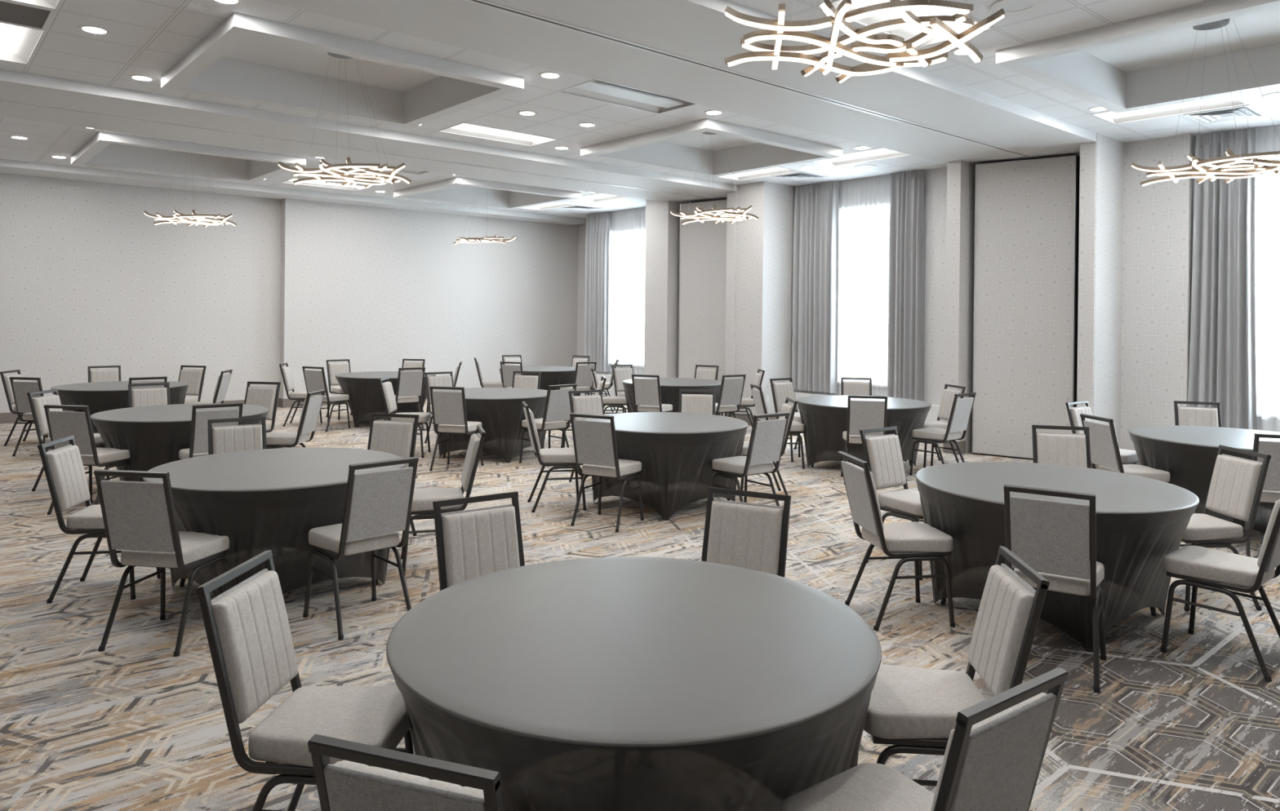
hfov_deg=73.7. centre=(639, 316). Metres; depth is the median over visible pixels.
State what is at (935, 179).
wall
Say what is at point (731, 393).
banquet chair
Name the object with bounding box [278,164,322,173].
diffuser
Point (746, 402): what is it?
banquet chair
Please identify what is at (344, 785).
banquet chair
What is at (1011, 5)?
grille
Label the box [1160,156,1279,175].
diffuser
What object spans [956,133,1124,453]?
wall
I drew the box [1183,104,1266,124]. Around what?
air diffuser
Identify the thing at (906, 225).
curtain
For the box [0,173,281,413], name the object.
wall
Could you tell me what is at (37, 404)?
banquet chair
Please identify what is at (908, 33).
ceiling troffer
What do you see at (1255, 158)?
diffuser
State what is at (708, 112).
recessed light
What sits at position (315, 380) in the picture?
banquet chair
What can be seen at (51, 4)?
ceiling troffer
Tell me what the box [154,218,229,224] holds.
diffuser
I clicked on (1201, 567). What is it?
banquet chair
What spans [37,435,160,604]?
banquet chair
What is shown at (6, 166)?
ceiling
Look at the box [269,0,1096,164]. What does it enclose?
beam
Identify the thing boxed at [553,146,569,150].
recessed light
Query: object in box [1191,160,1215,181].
diffuser
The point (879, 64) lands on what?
diffuser
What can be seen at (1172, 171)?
diffuser
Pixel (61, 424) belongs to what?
banquet chair
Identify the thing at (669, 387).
tablecloth
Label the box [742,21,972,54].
diffuser
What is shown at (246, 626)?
banquet chair
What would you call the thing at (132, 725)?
floor
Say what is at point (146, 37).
ceiling
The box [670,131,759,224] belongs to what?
chandelier
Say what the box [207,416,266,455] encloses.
banquet chair
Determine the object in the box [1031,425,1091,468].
banquet chair
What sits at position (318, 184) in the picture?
ceiling troffer
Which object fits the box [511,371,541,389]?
banquet chair
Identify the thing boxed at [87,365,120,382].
banquet chair
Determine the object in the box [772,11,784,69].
diffuser
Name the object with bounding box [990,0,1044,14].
ceiling speaker
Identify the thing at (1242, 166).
diffuser
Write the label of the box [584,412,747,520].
tablecloth
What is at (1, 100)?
track
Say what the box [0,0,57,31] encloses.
ceiling vent
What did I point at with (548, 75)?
recessed light
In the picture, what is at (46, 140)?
ceiling
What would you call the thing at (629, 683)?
tablecloth
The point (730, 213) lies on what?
diffuser
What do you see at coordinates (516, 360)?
banquet chair
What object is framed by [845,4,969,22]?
diffuser
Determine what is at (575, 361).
banquet chair
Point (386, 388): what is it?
banquet chair
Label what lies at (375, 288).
wall
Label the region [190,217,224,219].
diffuser
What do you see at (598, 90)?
ceiling troffer
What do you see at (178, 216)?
diffuser
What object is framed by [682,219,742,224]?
diffuser
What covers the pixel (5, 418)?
baseboard
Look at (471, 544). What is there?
banquet chair
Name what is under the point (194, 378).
banquet chair
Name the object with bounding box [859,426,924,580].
banquet chair
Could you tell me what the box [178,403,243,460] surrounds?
banquet chair
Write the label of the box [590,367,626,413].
banquet chair
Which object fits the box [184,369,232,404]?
banquet chair
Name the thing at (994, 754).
banquet chair
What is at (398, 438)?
banquet chair
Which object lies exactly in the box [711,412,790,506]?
banquet chair
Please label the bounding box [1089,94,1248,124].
ceiling troffer
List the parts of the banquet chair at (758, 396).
panel, frame, backrest, leg, seat frame, seat, leg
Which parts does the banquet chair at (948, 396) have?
leg, seat, leg, backrest, frame, leg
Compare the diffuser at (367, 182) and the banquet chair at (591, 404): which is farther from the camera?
the banquet chair at (591, 404)
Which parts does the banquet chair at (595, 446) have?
leg, panel, frame, leg, seat, seat frame, leg, leg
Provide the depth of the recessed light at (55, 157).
11.96 m
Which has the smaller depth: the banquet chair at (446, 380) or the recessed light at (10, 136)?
the recessed light at (10, 136)
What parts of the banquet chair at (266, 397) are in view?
backrest, panel, seat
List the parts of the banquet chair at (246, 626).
panel, frame, backrest, leg, seat frame, leg, seat, leg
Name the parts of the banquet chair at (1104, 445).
panel, frame, seat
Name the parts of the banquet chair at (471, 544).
panel, backrest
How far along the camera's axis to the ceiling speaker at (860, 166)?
12.02 m
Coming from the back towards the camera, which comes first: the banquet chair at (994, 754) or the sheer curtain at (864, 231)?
the sheer curtain at (864, 231)
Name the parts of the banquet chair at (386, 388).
frame, backrest, seat, leg, leg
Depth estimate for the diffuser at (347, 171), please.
7.71 m
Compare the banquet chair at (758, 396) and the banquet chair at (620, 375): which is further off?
the banquet chair at (620, 375)
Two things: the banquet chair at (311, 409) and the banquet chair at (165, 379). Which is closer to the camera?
the banquet chair at (311, 409)
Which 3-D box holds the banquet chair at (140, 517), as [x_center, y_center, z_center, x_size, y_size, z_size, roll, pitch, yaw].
[-2.520,1.248,4.545,0.447,0.945,0.562,1,0,7]
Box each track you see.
[0,98,722,199]
[463,0,1039,159]
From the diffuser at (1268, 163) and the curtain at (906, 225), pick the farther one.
the curtain at (906, 225)
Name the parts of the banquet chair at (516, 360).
backrest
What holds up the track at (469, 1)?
attached to the beam
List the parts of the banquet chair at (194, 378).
seat, backrest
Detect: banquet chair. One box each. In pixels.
[0,369,45,446]
[9,377,74,456]
[26,389,109,491]
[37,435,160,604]
[43,404,131,515]
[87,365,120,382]
[93,469,231,657]
[127,376,167,408]
[128,382,170,408]
[177,365,206,403]
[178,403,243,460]
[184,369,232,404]
[195,550,413,810]
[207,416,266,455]
[244,382,280,433]
[266,389,325,448]
[279,363,322,426]
[302,366,350,431]
[302,457,418,640]
[307,734,503,810]
[325,359,351,419]
[367,413,419,536]
[378,377,431,457]
[384,367,425,431]
[400,425,485,576]
[401,359,425,412]
[424,371,453,443]
[426,361,462,413]
[429,386,483,471]
[432,491,524,591]
[474,357,505,387]
[500,361,523,387]
[502,355,522,365]
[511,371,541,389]
[519,383,577,463]
[521,401,586,512]
[560,361,596,395]
[560,376,606,448]
[568,389,604,489]
[569,413,644,532]
[571,355,590,395]
[588,358,619,412]
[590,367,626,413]
[611,364,633,413]
[631,374,672,412]
[678,389,715,415]
[694,364,719,380]
[701,487,791,577]
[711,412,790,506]
[715,374,746,418]
[724,368,764,427]
[739,397,797,500]
[750,383,804,468]
[769,377,801,457]
[778,667,1068,810]
[837,451,955,631]
[840,377,871,395]
[840,395,887,484]
[855,546,1049,786]
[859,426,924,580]
[904,384,965,467]
[909,392,976,475]
[1003,484,1106,693]
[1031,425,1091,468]
[1065,400,1139,465]
[1080,413,1169,483]
[1160,499,1279,682]
[1173,400,1222,427]
[1179,444,1271,612]
[1226,433,1279,557]
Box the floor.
[0,399,1279,810]
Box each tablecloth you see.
[50,381,188,448]
[90,403,269,482]
[142,447,404,596]
[334,371,435,427]
[386,556,881,810]
[435,387,547,462]
[499,365,578,395]
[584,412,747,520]
[622,377,721,415]
[796,395,931,467]
[915,462,1199,652]
[1128,425,1279,533]
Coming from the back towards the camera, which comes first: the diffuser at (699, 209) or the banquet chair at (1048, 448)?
the diffuser at (699, 209)
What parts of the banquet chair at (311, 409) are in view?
seat frame, seat, backrest, frame, panel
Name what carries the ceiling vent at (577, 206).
in the ceiling at (46, 140)
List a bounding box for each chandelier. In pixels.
[143,151,236,226]
[278,52,411,188]
[453,187,515,244]
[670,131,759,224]
[724,0,1004,83]
[1131,17,1279,186]
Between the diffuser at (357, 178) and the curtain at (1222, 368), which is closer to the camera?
the diffuser at (357, 178)
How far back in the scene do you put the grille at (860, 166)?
12.03 m
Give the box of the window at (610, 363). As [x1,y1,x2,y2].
[609,363,644,367]
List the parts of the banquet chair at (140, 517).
leg, panel, frame, leg, seat, seat frame, leg, leg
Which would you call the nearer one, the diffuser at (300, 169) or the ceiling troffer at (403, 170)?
the diffuser at (300, 169)
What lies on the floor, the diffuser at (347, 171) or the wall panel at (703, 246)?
the wall panel at (703, 246)
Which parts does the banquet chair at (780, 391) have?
frame, backrest, seat, leg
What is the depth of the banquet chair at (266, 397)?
9.61 m
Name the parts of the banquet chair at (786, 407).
leg, seat, leg, leg, backrest, frame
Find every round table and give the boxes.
[179,578,378,587]
[810,459,911,467]
[940,598,1156,648]
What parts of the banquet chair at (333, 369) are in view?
seat, backrest, frame, leg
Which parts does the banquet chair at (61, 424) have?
leg, panel, frame, leg, seat, seat frame, leg, leg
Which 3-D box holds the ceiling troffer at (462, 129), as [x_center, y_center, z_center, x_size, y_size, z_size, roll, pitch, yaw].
[-1.679,-2.203,10.173,1.300,0.089,0.605,1,0,-41]
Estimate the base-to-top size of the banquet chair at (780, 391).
0.945 m
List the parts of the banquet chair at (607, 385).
seat, frame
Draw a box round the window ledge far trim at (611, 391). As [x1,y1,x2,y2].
[580,373,643,396]
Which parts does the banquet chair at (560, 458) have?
panel, backrest, leg, frame, leg, seat, seat frame, leg, leg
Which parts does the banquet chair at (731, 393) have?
seat, panel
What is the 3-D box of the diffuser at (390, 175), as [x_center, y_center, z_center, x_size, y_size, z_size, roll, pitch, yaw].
[-2.266,-1.249,7.679,0.422,0.060,0.066,1,0,-41]
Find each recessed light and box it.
[8,135,29,139]
[49,155,67,158]
[77,24,110,35]
[128,74,155,81]
[211,0,242,4]
[373,190,386,192]
[517,110,537,115]
[538,71,562,79]
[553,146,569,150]
[577,122,596,127]
[703,110,724,115]
[799,165,813,168]
[853,146,871,149]
[951,48,978,55]
[1087,106,1107,111]
[1262,92,1279,97]
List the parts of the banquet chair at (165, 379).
panel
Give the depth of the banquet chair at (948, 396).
10.23 m
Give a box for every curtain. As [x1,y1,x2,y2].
[583,211,610,372]
[608,207,645,374]
[791,181,839,393]
[834,174,896,395]
[887,169,924,400]
[1187,128,1257,430]
[1252,125,1279,432]
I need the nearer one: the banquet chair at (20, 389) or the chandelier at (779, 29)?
the chandelier at (779, 29)
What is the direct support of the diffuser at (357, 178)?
attached to the chandelier at (370, 175)
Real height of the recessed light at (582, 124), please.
0.006 m
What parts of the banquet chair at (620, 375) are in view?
frame, backrest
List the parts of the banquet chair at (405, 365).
backrest, frame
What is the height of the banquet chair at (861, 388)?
0.945 m
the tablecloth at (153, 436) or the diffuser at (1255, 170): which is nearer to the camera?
the diffuser at (1255, 170)
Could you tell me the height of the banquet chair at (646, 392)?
0.945 m
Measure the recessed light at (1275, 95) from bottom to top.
0.006 m
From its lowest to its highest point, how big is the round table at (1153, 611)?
0.759 m
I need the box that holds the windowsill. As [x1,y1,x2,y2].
[1256,413,1276,418]
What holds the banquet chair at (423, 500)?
on the floor
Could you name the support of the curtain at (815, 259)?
hanging from the ceiling at (146, 37)
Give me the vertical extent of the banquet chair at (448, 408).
0.945 m
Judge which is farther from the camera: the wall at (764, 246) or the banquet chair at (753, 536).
the wall at (764, 246)
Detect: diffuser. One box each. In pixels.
[143,213,174,218]
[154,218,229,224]
[154,222,218,225]
[173,211,205,219]
[173,214,197,225]
[177,216,213,217]
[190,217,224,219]
[205,218,235,226]
[209,215,232,224]
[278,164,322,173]
[293,173,399,182]
[294,179,386,185]
[295,165,326,184]
[305,168,392,177]
[319,164,355,185]
[320,160,375,175]
[326,165,377,170]
[346,160,364,171]
[354,166,386,177]
[365,171,409,183]
[373,165,404,182]
[456,240,507,242]
[461,240,506,244]
[670,212,697,217]
[680,217,751,219]
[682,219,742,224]
[694,210,724,222]
[696,207,727,215]
[699,209,732,214]
[714,210,743,216]
[720,208,739,217]
[724,11,831,31]
[725,213,757,219]
[727,56,901,75]
[733,207,752,219]
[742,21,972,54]
[744,35,946,66]
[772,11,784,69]
[804,53,842,76]
[819,2,902,46]
[822,4,850,75]
[839,75,851,83]
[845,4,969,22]
[853,16,965,53]
[886,0,936,35]
[889,14,1004,62]
[906,48,928,66]
[931,23,980,62]
[1131,165,1191,172]
[1142,173,1261,186]
[1146,170,1279,177]
[1158,164,1177,182]
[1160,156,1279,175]
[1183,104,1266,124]
[1186,155,1253,168]
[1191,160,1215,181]
[1198,154,1274,165]
[1221,154,1279,171]
[1225,151,1252,162]
[1247,166,1279,174]
[1253,161,1279,166]
[1255,168,1275,174]
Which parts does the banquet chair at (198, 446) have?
seat, panel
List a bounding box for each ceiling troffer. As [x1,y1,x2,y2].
[0,22,46,64]
[9,0,62,9]
[280,177,370,191]
[337,160,431,174]
[437,122,558,146]
[522,202,575,210]
[557,79,697,114]
[573,193,627,202]
[718,167,800,180]
[813,147,911,166]
[816,0,994,47]
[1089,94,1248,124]
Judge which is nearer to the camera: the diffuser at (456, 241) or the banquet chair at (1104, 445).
the banquet chair at (1104, 445)
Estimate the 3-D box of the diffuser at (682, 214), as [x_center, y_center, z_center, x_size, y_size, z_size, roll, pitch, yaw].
[0.563,-1.309,10.881,0.428,0.078,0.059,1,0,41]
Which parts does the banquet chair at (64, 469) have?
frame, panel, backrest, leg, seat, leg, seat frame, leg, leg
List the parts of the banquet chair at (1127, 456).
frame, backrest, seat, seat frame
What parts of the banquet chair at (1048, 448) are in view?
panel, backrest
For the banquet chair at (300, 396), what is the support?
on the floor
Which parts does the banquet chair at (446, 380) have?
leg, frame, backrest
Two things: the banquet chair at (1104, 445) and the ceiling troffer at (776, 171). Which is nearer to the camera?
the banquet chair at (1104, 445)
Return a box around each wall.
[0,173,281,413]
[280,198,577,399]
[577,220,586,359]
[595,207,644,377]
[644,181,795,415]
[795,166,947,405]
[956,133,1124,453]
[1120,133,1195,450]
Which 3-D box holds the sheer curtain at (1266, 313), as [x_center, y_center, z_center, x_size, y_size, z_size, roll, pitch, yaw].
[7.487,-0.325,8.454,0.081,3.445,2.400,1,0,-41]
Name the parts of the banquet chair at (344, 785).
panel, backrest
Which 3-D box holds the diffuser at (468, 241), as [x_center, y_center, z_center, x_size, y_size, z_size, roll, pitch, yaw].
[-2.700,-1.284,14.726,0.714,0.064,0.432,1,0,-21]
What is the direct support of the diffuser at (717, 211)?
attached to the chandelier at (731, 215)
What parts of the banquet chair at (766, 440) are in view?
leg, leg, seat frame, seat, leg, frame, panel, leg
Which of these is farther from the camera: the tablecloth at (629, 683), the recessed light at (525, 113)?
the recessed light at (525, 113)
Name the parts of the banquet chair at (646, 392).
panel, seat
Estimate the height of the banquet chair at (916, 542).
0.945 m
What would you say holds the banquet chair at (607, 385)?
on the floor
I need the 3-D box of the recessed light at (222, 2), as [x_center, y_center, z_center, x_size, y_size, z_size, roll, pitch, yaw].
[-2.823,-2.161,5.809,0.210,0.006,0.210,1,0,-41]
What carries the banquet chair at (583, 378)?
on the floor
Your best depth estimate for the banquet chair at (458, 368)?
13.73 m
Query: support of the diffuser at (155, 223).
attached to the chandelier at (206, 220)
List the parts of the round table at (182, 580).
leg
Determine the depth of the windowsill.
9.22 m
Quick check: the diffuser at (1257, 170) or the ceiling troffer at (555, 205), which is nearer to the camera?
the diffuser at (1257, 170)
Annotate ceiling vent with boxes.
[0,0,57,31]
[560,204,601,210]
[772,171,827,181]
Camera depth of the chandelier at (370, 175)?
7.70 m
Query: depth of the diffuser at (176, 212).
11.80 m
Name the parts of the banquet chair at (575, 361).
backrest, frame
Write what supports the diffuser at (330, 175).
attached to the chandelier at (370, 175)
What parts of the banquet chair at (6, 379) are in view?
frame, leg, backrest, leg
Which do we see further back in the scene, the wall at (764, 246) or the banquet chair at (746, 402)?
the wall at (764, 246)
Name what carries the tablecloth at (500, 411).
on the round table
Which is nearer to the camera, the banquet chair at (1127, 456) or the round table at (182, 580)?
the round table at (182, 580)
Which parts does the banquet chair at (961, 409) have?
leg, leg, seat frame, leg, seat, frame, leg, panel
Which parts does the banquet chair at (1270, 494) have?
leg, leg, frame, seat frame, panel, seat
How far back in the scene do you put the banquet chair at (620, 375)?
13.61 m
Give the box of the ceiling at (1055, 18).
[732,0,1279,142]
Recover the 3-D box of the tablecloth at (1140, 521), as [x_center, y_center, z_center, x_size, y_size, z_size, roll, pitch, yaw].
[2.457,1.387,5.144,1.524,0.762,1.524,1,0,-38]
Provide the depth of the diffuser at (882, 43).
3.68 m
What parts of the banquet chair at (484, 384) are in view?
frame, backrest, seat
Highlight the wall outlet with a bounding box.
[765,395,768,402]
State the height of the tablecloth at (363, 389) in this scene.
0.762 m
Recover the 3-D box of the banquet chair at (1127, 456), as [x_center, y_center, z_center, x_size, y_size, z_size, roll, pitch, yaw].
[4.476,1.316,8.224,0.447,0.945,0.562,1,0,-36]
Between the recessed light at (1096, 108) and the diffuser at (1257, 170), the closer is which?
the diffuser at (1257, 170)
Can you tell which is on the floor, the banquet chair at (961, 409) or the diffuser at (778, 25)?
the banquet chair at (961, 409)
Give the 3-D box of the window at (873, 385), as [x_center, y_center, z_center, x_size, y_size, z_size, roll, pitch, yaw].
[3.531,-0.302,12.966,0.220,2.710,1.560,1,0,-41]
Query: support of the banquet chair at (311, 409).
on the floor
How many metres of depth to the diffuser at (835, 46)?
3.62 m
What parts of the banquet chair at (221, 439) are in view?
panel, backrest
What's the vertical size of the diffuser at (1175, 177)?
0.064 m
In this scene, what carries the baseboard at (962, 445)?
attached to the wall at (1109, 151)
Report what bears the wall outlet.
attached to the wall at (764, 246)
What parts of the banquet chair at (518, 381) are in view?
backrest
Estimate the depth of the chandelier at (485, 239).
14.73 m
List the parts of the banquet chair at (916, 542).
panel, leg, backrest, frame, leg, seat, leg, seat frame, leg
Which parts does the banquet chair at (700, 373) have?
backrest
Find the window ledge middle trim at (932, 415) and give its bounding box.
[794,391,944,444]
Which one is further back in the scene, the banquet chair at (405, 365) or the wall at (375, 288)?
the wall at (375, 288)
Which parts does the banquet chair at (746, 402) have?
seat, leg, leg, backrest, frame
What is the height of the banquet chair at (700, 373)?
0.945 m
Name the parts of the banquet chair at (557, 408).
leg, seat frame, seat, leg, frame, panel, leg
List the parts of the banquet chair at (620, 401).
backrest, frame, leg, seat, seat frame, leg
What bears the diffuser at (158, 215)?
attached to the chandelier at (206, 220)
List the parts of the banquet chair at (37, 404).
leg, frame, panel, backrest, seat, leg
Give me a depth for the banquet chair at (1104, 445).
7.09 m
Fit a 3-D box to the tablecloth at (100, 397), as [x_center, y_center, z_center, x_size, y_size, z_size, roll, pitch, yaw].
[-6.693,1.272,11.026,1.524,0.762,1.524,1,0,34]
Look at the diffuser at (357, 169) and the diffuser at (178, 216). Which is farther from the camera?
the diffuser at (178, 216)
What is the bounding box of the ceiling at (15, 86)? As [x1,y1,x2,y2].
[0,68,737,203]
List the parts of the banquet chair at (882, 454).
leg, frame, panel, backrest, seat, seat frame, leg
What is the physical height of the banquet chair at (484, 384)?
0.945 m
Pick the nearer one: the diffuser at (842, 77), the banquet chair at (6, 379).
the diffuser at (842, 77)
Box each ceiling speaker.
[854,164,876,168]
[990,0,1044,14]
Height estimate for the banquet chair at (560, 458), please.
0.945 m
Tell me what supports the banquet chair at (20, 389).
on the floor
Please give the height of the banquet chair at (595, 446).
0.945 m
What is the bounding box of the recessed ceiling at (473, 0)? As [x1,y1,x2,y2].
[472,0,1036,159]
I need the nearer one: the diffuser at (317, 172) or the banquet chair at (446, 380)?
the diffuser at (317, 172)
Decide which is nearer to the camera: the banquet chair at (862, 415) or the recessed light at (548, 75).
the recessed light at (548, 75)
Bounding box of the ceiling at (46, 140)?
[0,116,645,218]
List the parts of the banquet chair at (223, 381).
seat, backrest, frame, panel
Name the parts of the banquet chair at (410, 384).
seat, seat frame, frame, panel, leg, leg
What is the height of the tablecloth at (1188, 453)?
0.762 m
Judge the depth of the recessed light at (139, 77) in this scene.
7.82 m
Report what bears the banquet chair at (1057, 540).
on the floor
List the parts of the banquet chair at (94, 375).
backrest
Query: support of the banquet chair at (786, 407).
on the floor
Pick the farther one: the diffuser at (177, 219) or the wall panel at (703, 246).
the wall panel at (703, 246)
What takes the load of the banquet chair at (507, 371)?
on the floor
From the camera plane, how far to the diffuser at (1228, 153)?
6.43 m
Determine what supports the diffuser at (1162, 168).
attached to the chandelier at (1233, 166)
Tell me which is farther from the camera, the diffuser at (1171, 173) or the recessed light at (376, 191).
the recessed light at (376, 191)
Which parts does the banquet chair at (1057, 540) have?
panel, frame, seat, seat frame, leg, leg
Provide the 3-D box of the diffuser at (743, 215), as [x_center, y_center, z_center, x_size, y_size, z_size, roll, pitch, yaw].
[1.257,-1.237,10.582,0.424,0.060,0.041,1,0,-15]
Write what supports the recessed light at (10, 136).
in the ceiling at (46, 140)
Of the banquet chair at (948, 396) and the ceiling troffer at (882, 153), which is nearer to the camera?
the banquet chair at (948, 396)
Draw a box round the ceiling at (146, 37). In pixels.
[0,0,947,186]
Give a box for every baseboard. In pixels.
[0,398,426,424]
[726,413,779,426]
[942,440,965,455]
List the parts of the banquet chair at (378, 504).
leg, leg, seat frame, seat, leg, frame, panel, leg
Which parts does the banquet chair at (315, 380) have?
panel, frame, leg, seat, leg, seat frame, leg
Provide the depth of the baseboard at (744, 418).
13.66 m
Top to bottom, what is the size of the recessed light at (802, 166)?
0.006 m
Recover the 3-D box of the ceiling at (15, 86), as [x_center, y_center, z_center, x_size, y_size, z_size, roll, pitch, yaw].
[-4.566,-2.255,9.735,16.200,0.326,1.800,1,0,-41]
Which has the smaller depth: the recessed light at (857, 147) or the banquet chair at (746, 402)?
the recessed light at (857, 147)
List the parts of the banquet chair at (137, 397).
panel, backrest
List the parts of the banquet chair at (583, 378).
seat, frame, panel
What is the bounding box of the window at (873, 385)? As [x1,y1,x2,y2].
[837,381,887,387]
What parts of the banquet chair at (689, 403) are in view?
backrest, panel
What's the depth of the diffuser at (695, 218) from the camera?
10.93 m
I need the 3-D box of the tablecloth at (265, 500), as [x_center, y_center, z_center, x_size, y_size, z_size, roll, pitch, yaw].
[-2.293,1.334,5.442,1.524,0.762,1.524,1,0,41]
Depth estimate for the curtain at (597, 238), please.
17.83 m
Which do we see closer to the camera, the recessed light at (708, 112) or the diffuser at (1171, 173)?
the diffuser at (1171, 173)
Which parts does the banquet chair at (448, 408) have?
leg, panel, leg, frame, seat frame, seat, leg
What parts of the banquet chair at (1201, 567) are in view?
leg, leg, seat frame, seat, leg, frame, backrest, leg, panel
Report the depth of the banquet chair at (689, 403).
9.28 m
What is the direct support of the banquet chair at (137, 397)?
on the floor
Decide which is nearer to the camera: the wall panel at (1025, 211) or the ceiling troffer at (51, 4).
the ceiling troffer at (51, 4)
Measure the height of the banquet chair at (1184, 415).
0.945 m
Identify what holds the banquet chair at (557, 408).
on the floor
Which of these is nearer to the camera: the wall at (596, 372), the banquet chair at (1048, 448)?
the banquet chair at (1048, 448)
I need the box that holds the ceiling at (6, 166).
[0,159,585,225]
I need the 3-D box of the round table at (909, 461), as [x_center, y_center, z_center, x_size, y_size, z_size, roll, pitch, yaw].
[2.600,1.383,9.977,1.476,0.759,1.476,1,0,37]
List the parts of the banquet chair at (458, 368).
backrest, frame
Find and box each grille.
[858,165,871,168]
[1000,0,1034,10]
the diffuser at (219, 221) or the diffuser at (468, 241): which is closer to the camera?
the diffuser at (219, 221)
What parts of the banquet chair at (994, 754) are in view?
seat, backrest, frame, panel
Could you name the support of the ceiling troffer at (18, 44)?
attached to the ceiling at (146, 37)
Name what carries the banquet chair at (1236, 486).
on the floor
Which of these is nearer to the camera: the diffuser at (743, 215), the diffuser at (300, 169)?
the diffuser at (300, 169)
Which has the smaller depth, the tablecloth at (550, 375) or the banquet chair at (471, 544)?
the banquet chair at (471, 544)
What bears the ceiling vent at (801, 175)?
in the ceiling at (146, 37)
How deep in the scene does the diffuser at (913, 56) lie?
3.76 m
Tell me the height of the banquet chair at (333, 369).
0.945 m
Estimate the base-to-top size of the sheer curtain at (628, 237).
3.305 m
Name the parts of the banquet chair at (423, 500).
leg, seat frame, seat, frame, backrest, panel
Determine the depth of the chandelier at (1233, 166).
6.71 m
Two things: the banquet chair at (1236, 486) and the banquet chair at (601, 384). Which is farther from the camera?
the banquet chair at (601, 384)
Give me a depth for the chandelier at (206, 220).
11.84 m
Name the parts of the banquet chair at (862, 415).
leg, leg, seat frame, seat, frame, panel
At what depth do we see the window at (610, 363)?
17.02 m
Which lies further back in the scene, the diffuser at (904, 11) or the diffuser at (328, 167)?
the diffuser at (328, 167)
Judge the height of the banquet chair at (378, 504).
0.945 m
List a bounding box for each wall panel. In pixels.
[678,199,727,416]
[972,155,1077,460]
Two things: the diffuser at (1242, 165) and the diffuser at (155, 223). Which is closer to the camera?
the diffuser at (1242, 165)
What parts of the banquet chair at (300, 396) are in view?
frame, backrest, leg, leg, seat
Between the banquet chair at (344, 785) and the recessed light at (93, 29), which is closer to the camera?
the banquet chair at (344, 785)
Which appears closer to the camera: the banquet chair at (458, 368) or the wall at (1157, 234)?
the wall at (1157, 234)
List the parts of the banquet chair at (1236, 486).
leg, seat frame, seat, backrest, panel, frame, leg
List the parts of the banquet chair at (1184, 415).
panel, backrest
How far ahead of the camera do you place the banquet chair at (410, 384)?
12.47 m
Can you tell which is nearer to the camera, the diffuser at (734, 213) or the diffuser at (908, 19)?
the diffuser at (908, 19)
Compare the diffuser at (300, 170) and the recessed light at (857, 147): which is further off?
the recessed light at (857, 147)
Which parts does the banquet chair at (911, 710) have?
leg, seat frame, seat, leg, backrest, frame, panel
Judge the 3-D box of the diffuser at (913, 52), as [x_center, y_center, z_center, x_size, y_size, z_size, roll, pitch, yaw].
[1.299,-1.178,3.630,0.100,0.106,0.485,0,0,-44]
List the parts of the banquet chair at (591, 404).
leg, panel, frame, backrest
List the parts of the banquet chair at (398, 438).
backrest, frame, panel, leg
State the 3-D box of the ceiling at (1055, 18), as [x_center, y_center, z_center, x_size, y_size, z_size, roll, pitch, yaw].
[2.675,-2.095,2.127,17.200,0.001,8.156,1,0,-41]
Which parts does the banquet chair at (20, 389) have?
leg, panel, frame, seat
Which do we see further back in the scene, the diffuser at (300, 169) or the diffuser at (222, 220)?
the diffuser at (222, 220)
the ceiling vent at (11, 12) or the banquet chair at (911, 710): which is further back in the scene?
the ceiling vent at (11, 12)
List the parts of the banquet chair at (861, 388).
backrest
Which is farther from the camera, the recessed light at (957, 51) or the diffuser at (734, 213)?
the diffuser at (734, 213)
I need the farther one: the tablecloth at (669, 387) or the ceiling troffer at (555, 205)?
the ceiling troffer at (555, 205)
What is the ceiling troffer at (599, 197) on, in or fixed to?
attached to the ceiling at (46, 140)
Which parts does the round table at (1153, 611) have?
leg, leg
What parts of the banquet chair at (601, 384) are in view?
leg, leg, backrest, frame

